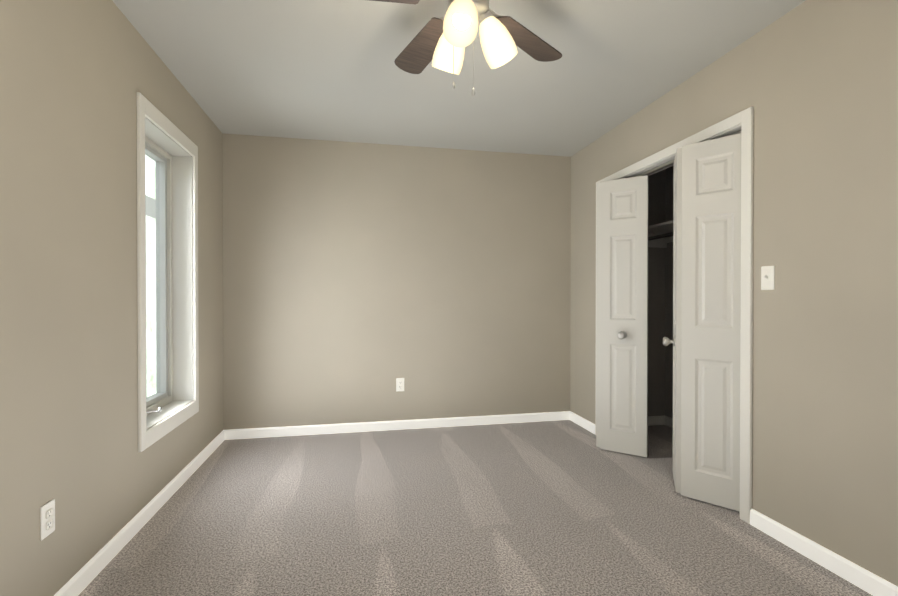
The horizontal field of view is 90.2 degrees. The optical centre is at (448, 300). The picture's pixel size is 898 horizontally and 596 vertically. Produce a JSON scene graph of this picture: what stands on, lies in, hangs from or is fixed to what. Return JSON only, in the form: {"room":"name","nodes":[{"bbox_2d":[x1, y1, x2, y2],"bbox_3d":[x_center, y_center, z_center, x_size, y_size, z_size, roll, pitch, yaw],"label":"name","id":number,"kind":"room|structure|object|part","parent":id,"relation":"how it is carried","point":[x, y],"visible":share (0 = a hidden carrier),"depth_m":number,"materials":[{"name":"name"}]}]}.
{"room":"empty bedroom","nodes":[
{"label":"empty bedroom","id":0,"kind":"room"},
{"bbox_2d":[0,0,222,595],"bbox_3d":[-1.472,-0.096,1.423,0.200,2.440,4.610,0,0,-11],"label":"wall","id":1,"kind":"structure","parent":0,"point":[76,76],"depth_m":1.73,"materials":[{"name":"paint"}]},
{"bbox_2d":[40,499,54,540],"bbox_3d":[-1.389,0.758,1.552,0.010,0.115,0.070,0,0,-11],"label":"electrical outlet","id":2,"kind":"object","parent":1,"relation":"attached to","point":[47,519],"visible":1,"depth_m":1.54,"materials":[{"name":"white plastic"}]},
{"bbox_2d":[54,430,225,595],"bbox_3d":[-1.367,1.085,1.452,0.013,0.078,4.330,0,0,-11],"label":"baseboard","id":3,"kind":"structure","parent":1,"relation":"attached to","point":[87,573],"depth_m":2.10,"materials":[{"name":"white wood"}]},
{"bbox_2d":[137,92,198,451],"bbox_3d":[-1.649,-0.139,2.567,0.129,1.761,0.802,0,0,-11],"label":"window frame","id":4,"kind":"structure","parent":1,"relation":"attached to","point":[159,410],"depth_m":2.25,"materials":[{"name":"white wood"}]},
{"bbox_2d":[145,117,192,429],"bbox_3d":[-1.698,-0.139,2.557,0.195,1.607,0.708,0,0,-11],"label":"liner","id":5,"kind":"object","parent":1,"relation":"attached to","point":[182,251],"visible":0.35,"depth_m":2.90,"materials":[{"name":"grey wood"}]},
{"bbox_2d":[145,136,172,415],"bbox_3d":[-1.754,-0.139,2.546,0.074,1.583,0.684,0,0,-11],"label":"window","id":6,"kind":"structure","parent":5,"relation":"attached to","point":[155,406],"depth_m":2.82,"materials":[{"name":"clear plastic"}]},
{"bbox_3d":[-1.767,-0.144,2.543,0.004,1.465,0.576,0,0,-11],"label":"glass","id":7,"kind":"part","parent":6,"relation":"part of","materials":[{"name":"clear glass"}]},
{"bbox_3d":[-1.763,-0.144,2.544,0.056,1.513,0.624,0,0,-11],"label":"window sash","id":8,"kind":"part","parent":6,"relation":"part of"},
{"bbox_2d":[222,133,570,429],"bbox_3d":[-0.350,-0.112,3.929,2.990,2.440,0.140,0,0,-11],"label":"wall","id":9,"kind":"structure","parent":0,"point":[359,279],"depth_m":3.83,"materials":[{"name":"paint"}]},
{"bbox_2d":[226,411,569,439],"bbox_3d":[-0.320,1.069,3.864,2.960,0.078,0.013,0,0,-11],"label":"baseboard","id":10,"kind":"structure","parent":9,"relation":"attached to","point":[231,434],"depth_m":3.82,"materials":[{"name":"white wood"}]},
{"bbox_2d":[396,378,403,391],"bbox_3d":[-0.419,0.723,3.844,0.070,0.115,0.010,0,0,-11],"label":"electrical outlet","id":11,"kind":"object","parent":9,"relation":"attached to","point":[399,384],"visible":1,"depth_m":3.84,"materials":[{"name":"white plastic"}]},
{"bbox_2d":[112,0,805,156],"bbox_3d":[0.435,-1.369,1.799,4.090,0.100,4.610,0,0,-11],"label":"ceiling","id":12,"kind":"structure","parent":0,"point":[329,70],"depth_m":2.53,"materials":[{"name":"paint"}]},
{"bbox_2d":[369,0,561,95],"bbox_3d":[0.024,-1.028,1.655,1.123,0.580,1.166,0,0,-11],"label":"ceiling fan","id":13,"kind":"object","parent":12,"relation":"hanging from","point":[441,43],"visible":1,"depth_m":1.71,"materials":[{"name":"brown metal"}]},
{"bbox_2d":[78,420,872,595],"bbox_3d":[0.435,1.171,1.815,4.090,0.100,4.610,0,0,-11],"label":"floor","id":14,"kind":"structure","parent":0,"point":[558,508],"depth_m":2.21,"materials":[{"name":"carpet"}]},
{"bbox_2d":[648,169,665,415],"bbox_3d":[1.618,-0.113,4.010,0.620,2.440,0.140,0,0,-11],"label":"wall","id":15,"kind":"structure","parent":0,"point":[656,300],"depth_m":3.99,"materials":[{"name":"paint"}]},
{"bbox_2d":[665,165,673,417],"bbox_3d":[2.184,-0.107,3.124,0.140,2.440,2.100,0,0,-11],"label":"wall","id":16,"kind":"structure","parent":0,"point":[669,310],"depth_m":3.95,"materials":[{"name":"paint"}]},
{"bbox_2d":[648,220,672,247],"bbox_3d":[1.939,-0.537,3.072,0.360,0.140,1.820,0,0,-11],"label":"closet shelf","id":17,"kind":"object","parent":16,"relation":"attached to","point":[660,235],"visible":0.1,"depth_m":3.77,"materials":[{"name":"grey wood"}]},
{"bbox_3d":[1.831,-0.517,3.050,0.032,0.031,1.784,0,0,-11],"label":"rod","id":18,"kind":"part","parent":17,"relation":"part of","materials":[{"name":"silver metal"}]},
{"bbox_2d":[648,415,672,427],"bbox_3d":[1.812,1.074,3.057,0.620,0.078,1.820,0,0,-11],"label":"baseboard","id":19,"kind":"structure","parent":16,"relation":"attached to","point":[661,420],"depth_m":3.97,"materials":[{"name":"white"}]},
{"bbox_2d":[570,0,897,585],"bbox_3d":[1.626,-0.100,2.047,0.140,2.440,4.610,0,0,-11],"label":"wall","id":20,"kind":"structure","parent":0,"point":[814,83],"depth_m":1.93,"materials":[{"name":"paint"}]},
{"bbox_2d":[570,411,594,433],"bbox_3d":[1.173,1.069,3.909,0.013,0.078,0.436,0,0,-11],"label":"baseboard","id":21,"kind":"structure","parent":20,"relation":"attached to","point":[575,418],"depth_m":3.91,"materials":[{"name":"white wood"}]},
{"bbox_2d":[595,107,753,523],"bbox_3d":[1.362,0.072,2.959,0.017,2.084,1.488,0,0,-11],"label":"door frame","id":22,"kind":"structure","parent":20,"relation":"attached to","point":[744,118],"depth_m":2.26,"materials":[{"name":"white wood"}]},
{"bbox_2d":[621,124,740,178],"bbox_3d":[1.439,0.098,2.975,0.140,2.032,1.384,0,0,-11],"label":"liner","id":23,"kind":"object","parent":20,"relation":"attached to","point":[721,135],"visible":0.05,"depth_m":2.89,"materials":[{"name":"white wood"}]},
{"bbox_2d":[596,183,599,446],"bbox_3d":[1.213,0.110,3.488,0.035,1.978,0.325,0,0,34],"label":"leaf","id":24,"kind":"object","parent":23,"relation":"attached to","point":[598,336],"visible":0.23,"depth_m":3.35,"materials":[{"name":"grey wood"}]},
{"bbox_2d":[600,175,648,456],"bbox_3d":[1.264,0.111,3.239,0.325,1.978,0.035,0,0,34],"label":"door leaf","id":25,"kind":"object","parent":23,"relation":"attached to","point":[624,204],"visible":0.94,"depth_m":3.22,"materials":[{"name":"grey wood"}]},
{"bbox_2d":[617,331,626,338],"bbox_3d":[1.236,0.247,3.198,0.057,0.057,0.065,0,0,34],"label":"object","id":26,"kind":"structure","parent":25,"relation":"attached to","point":[621,334],"depth_m":3.17,"materials":[{"name":"silver metal"}]},
{"bbox_2d":[673,148,681,492],"bbox_3d":[1.389,0.115,2.716,0.035,1.978,0.325,0,0,24],"label":"door","id":27,"kind":"structure","parent":23,"relation":"attached to","point":[677,215],"depth_m":2.57,"materials":[{"name":"grey wood"}]},
{"bbox_2d":[663,337,674,345],"bbox_3d":[1.344,0.250,2.737,0.065,0.057,0.057,0,0,24],"label":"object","id":28,"kind":"structure","parent":27,"relation":"attached to","point":[667,341],"depth_m":2.72,"materials":[{"name":"silver metal"}]},
{"bbox_2d":[634,130,740,511],"bbox_3d":[1.429,0.098,2.973,1.128,2.007,0.802,0,1,44],"label":"bifold door","id":29,"kind":"structure","parent":23,"relation":"attached to","point":[710,315],"depth_m":2.43,"materials":[{"name":"grey wood"}]},
{"bbox_3d":[1.429,-0.895,2.967,0.030,0.021,1.356,0,0,-11],"label":"door jamb track rail","id":30,"kind":"part","parent":29,"relation":"part of","materials":[{"name":"white wood"}]},
{"bbox_2d":[761,266,774,289],"bbox_3d":[1.523,-0.109,2.147,0.022,0.115,0.070,0,0,-11],"label":"light switch","id":31,"kind":"object","parent":20,"relation":"attached to","point":[767,277],"visible":1,"depth_m":2.14,"materials":[{"name":"white plastic"}]},
{"bbox_2d":[750,509,897,595],"bbox_3d":[1.742,1.087,1.092,0.013,0.078,2.336,0,0,-11],"label":"baseboard","id":32,"kind":"structure","parent":20,"relation":"attached to","point":[862,578],"depth_m":1.87,"materials":[{"name":"white wood"}]},
{"label":"outside","id":33,"kind":"structure","parent":0,"visible":0},
{"bbox_2d":[145,195,155,397],"bbox_3d":[-2.792,0.232,4.051,0.150,2.350,6.000,0,0,-11],"label":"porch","id":34,"kind":"object","parent":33,"point":[152,204],"depth_m":4.11,"materials":[{"name":"white"}]},
{"bbox_2d":[145,155,155,396],"bbox_3d":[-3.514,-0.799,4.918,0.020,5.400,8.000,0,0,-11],"label":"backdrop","id":35,"kind":"structure","parent":33,"point":[152,289],"depth_m":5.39,"materials":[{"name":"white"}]}
]}

